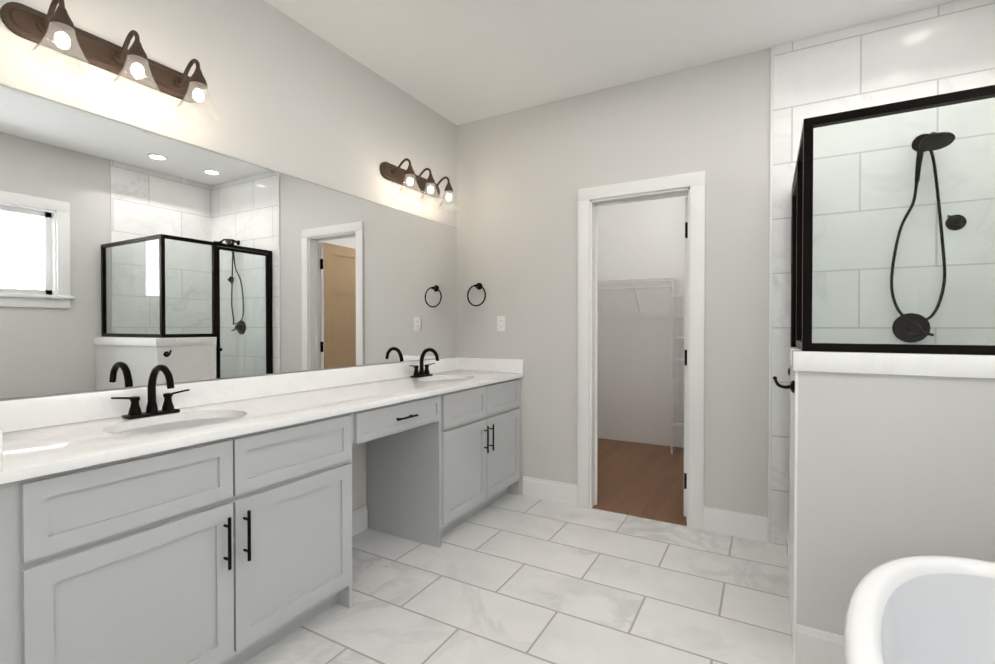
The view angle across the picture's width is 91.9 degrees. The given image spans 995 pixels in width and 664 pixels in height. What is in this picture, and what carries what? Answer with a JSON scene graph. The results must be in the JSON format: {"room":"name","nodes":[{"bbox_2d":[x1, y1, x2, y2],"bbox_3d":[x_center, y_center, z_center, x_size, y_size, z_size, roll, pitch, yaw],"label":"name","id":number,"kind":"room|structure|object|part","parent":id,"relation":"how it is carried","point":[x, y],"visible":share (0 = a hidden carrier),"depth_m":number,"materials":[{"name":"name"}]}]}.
{"room":"bathroom","nodes":[
{"label":"bathroom","id":0,"kind":"room"},
{"bbox_2d":[0,0,456,510],"bbox_3d":[-1.474,-0.195,1.841,0.120,2.800,4.740,0,1,29],"label":"wall","id":1,"kind":"structure","parent":0,"point":[290,96],"depth_m":2.32,"materials":[{"name":"white paint"}]},
{"bbox_2d":[0,428,3,471],"bbox_3d":[-1.395,0.272,1.243,0.562,0.100,0.020,0,1,29],"label":"backsplash","id":2,"kind":"structure","parent":1,"relation":"attached to","point":[1,429],"depth_m":1.11,"materials":[{"name":"white stone"}]},
{"bbox_2d":[0,0,220,122],"bbox_3d":[-1.320,-0.970,1.735,0.241,0.225,0.620,0,1,29],"label":"sconce","id":3,"kind":"object","parent":1,"relation":"attached to","point":[57,30],"visible":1,"depth_m":1.70,"materials":[{"name":"brown metal"}]},
{"bbox_2d":[0,357,455,431],"bbox_3d":[-0.982,0.258,2.573,0.020,0.100,2.744,0,1,29],"label":"backsplash","id":4,"kind":"structure","parent":1,"relation":"attached to","point":[38,412],"depth_m":2.07,"materials":[{"name":"white stone"}]},
{"bbox_2d":[0,83,456,398],"bbox_3d":[-0.989,-0.298,2.569,0.006,0.999,2.741,0,1,29],"label":"mirror","id":5,"kind":"object","parent":1,"relation":"attached to","point":[132,256],"visible":1,"depth_m":2.00,"materials":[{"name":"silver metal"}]},
{"bbox_2d":[352,505,367,535],"bbox_3d":[-0.950,1.127,2.650,0.016,0.140,0.630,0,1,29],"label":"baseboard","id":6,"kind":"structure","parent":1,"relation":"attached to","point":[360,515],"depth_m":2.87,"materials":[{"name":"white wood"}]},
{"bbox_2d":[380,158,459,209],"bbox_3d":[-0.483,-0.986,3.226,0.241,0.225,0.620,0,1,29],"label":"sconce","id":7,"kind":"object","parent":1,"relation":"attached to","point":[411,179],"visible":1,"depth_m":3.18,"materials":[{"name":"brown metal"}]},
{"bbox_2d":[243,438,796,663],"bbox_3d":[0.516,1.255,1.909,3.540,0.100,6.780,0,1,29],"label":"floor","id":8,"kind":"structure","parent":0,"point":[508,578],"depth_m":2.24,"materials":[{"name":"tile"}]},
{"bbox_2d":[0,376,522,663],"bbox_3d":[-0.728,0.770,2.442,0.596,0.860,2.732,0,1,29],"label":"bathroom vanity","id":9,"kind":"object","parent":8,"relation":"on","point":[202,522],"depth_m":1.60,"materials":[{"name":"grey paint"}]},
{"bbox_2d":[0,368,522,479],"bbox_3d":[-0.737,0.325,2.436,0.582,0.030,2.744,0,1,29],"label":"countertop","id":10,"kind":"structure","parent":9,"relation":"on","point":[57,445],"depth_m":1.70,"materials":[{"name":"white stone"}]},
{"bbox_2d":[108,365,191,419],"bbox_3d":[-1.258,0.218,1.793,0.173,0.195,0.264,0,1,29],"label":"faucet","id":11,"kind":"object","parent":10,"relation":"on","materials":[{"name":"black metal"}]},
{"bbox_2d":[108,412,239,435],"bbox_3d":[-1.131,0.416,1.723,0.360,0.162,0.480,0,1,29],"label":"sink","id":12,"kind":"object","parent":10,"relation":"in","point":[205,417],"depth_m":1.80,"materials":[{"name":"white ceramic"}]},
{"bbox_2d":[408,348,439,375],"bbox_3d":[-0.461,0.203,3.214,0.173,0.195,0.264,0,1,29],"label":"faucet","id":13,"kind":"object","parent":10,"relation":"on","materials":[{"name":"black metal"}]},
{"bbox_2d":[432,376,471,383],"bbox_3d":[-0.333,0.401,3.145,0.360,0.162,0.480,0,1,29],"label":"sink","id":14,"kind":"object","parent":10,"relation":"in","point":[443,379],"depth_m":3.33,"materials":[{"name":"white ceramic"}]},
{"bbox_2d":[598,425,683,447],"bbox_3d":[1.720,1.103,4.972,1.740,0.140,0.016,0,1,29],"label":"baseboard","id":15,"kind":"structure","parent":8,"relation":"on","point":[637,435],"depth_m":5.07,"materials":[{"name":"white wood"}]},
{"bbox_2d":[598,277,683,453],"bbox_3d":[1.575,0.314,4.861,1.639,1.720,0.340,0,1,29],"label":"closet shelf","id":16,"kind":"object","parent":8,"relation":"on","point":[677,296],"visible":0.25,"depth_m":4.75,"materials":[{"name":"white metal"}]},
{"bbox_2d":[796,624,844,663],"bbox_3d":[1.543,1.139,1.494,1.044,0.140,0.016,0,1,29],"label":"baseboard","id":17,"kind":"structure","parent":8,"relation":"on","point":[815,646],"depth_m":1.71,"materials":[{"name":"white wood"}]},
{"bbox_2d":[773,85,994,661],"bbox_3d":[1.782,0.129,1.962,1.151,2.150,1.082,0,1,29],"label":"shower","id":18,"kind":"object","parent":8,"relation":"on","point":[891,451],"visible":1,"depth_m":1.65,"materials":[{"name":"white paint"}]},
{"bbox_3d":[1.823,0.164,1.972,1.087,1.900,1.019,0,1,29],"label":"frame","id":19,"kind":"part","parent":18,"relation":"part of","materials":[{"name":"black metal"}]},
{"bbox_3d":[1.817,0.162,1.949,1.014,1.836,0.950,0,1,29],"label":"glass","id":20,"kind":"part","parent":18,"relation":"part of","materials":[{"name":"clear glass"}]},
{"bbox_2d":[844,556,994,663],"bbox_3d":[0.922,0.919,0.565,0.810,0.600,1.672,0,1,29],"label":"bathtub","id":21,"kind":"object","parent":8,"relation":"on","point":[924,610],"visible":1,"depth_m":1.23,"materials":[{"name":"white ceramic"}]},
{"bbox_2d":[264,0,957,124],"bbox_3d":[0.516,-1.645,1.878,3.540,0.100,6.780,0,1,29],"label":"ceiling","id":22,"kind":"structure","parent":0,"point":[457,62],"depth_m":2.61,"materials":[{"name":"white paint"}]},
{"bbox_2d":[456,48,770,516],"bbox_3d":[1.148,-0.207,3.018,3.300,2.800,0.120,0,1,29],"label":"wall","id":23,"kind":"structure","parent":0,"point":[524,175],"depth_m":3.18,"materials":[{"name":"white paint"}]},
{"bbox_2d":[467,283,485,305],"bbox_3d":[-0.152,-0.284,3.643,0.167,0.182,0.058,0,1,29],"label":"towel ring","id":24,"kind":"object","parent":23,"relation":"attached to","point":[478,286],"visible":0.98,"depth_m":3.64,"materials":[{"name":"black metal"}]},
{"bbox_2d":[456,357,522,371],"bbox_3d":[-0.062,0.247,3.618,0.562,0.100,0.020,0,1,29],"label":"backsplash","id":25,"kind":"structure","parent":23,"relation":"attached to","point":[470,364],"depth_m":3.61,"materials":[{"name":"white stone"}]},
{"bbox_2d":[497,316,504,330],"bbox_3d":[0.026,-0.063,3.574,0.072,0.116,0.008,0,1,29],"label":"electrical outlet plate","id":26,"kind":"object","parent":23,"relation":"attached to","point":[500,323],"visible":1,"depth_m":3.57,"materials":[{"name":"white plastic"}]},
{"bbox_2d":[523,476,576,505],"bbox_3d":[0.368,1.119,3.392,0.417,0.140,0.016,0,1,29],"label":"baseboard","id":27,"kind":"structure","parent":23,"relation":"attached to","point":[559,492],"depth_m":3.38,"materials":[{"name":"white wood"}]},
{"bbox_2d":[577,171,704,529],"bbox_3d":[0.930,0.113,3.144,0.796,2.158,0.160,0,1,29],"label":"door frame","id":28,"kind":"structure","parent":23,"relation":"attached to","point":[694,182],"depth_m":3.08,"materials":[{"name":"white wood"}]},
{"bbox_2d":[683,197,687,515],"bbox_3d":[1.376,0.159,3.308,0.171,2.038,0.604,0,1,29],"label":"closet door leaf","id":29,"kind":"structure","parent":23,"relation":"in","point":[685,356],"depth_m":3.07,"materials":[{"name":"white wood"}]},
{"bbox_2d":[703,507,767,542],"bbox_3d":[1.391,1.125,2.818,0.337,0.140,0.016,0,1,29],"label":"baseboard","id":30,"kind":"structure","parent":23,"relation":"attached to","point":[737,524],"depth_m":2.81,"materials":[{"name":"white wood"}]},
{"bbox_2d":[768,0,994,545],"bbox_3d":[2.046,-0.200,2.438,1.164,2.799,0.012,0,1,29],"label":"wall tile","id":31,"kind":"structure","parent":23,"relation":"attached to","point":[940,49],"depth_m":2.47,"materials":[{"name":"white tile"}]},
{"bbox_2d":[598,195,687,433],"bbox_3d":[0.786,-0.210,3.293,2.040,2.800,0.004,0,1,29],"label":"wall","id":32,"kind":"structure","parent":0,"point":[642,239],"depth_m":3.17,"materials":[{"name":"white paint"}]}
]}

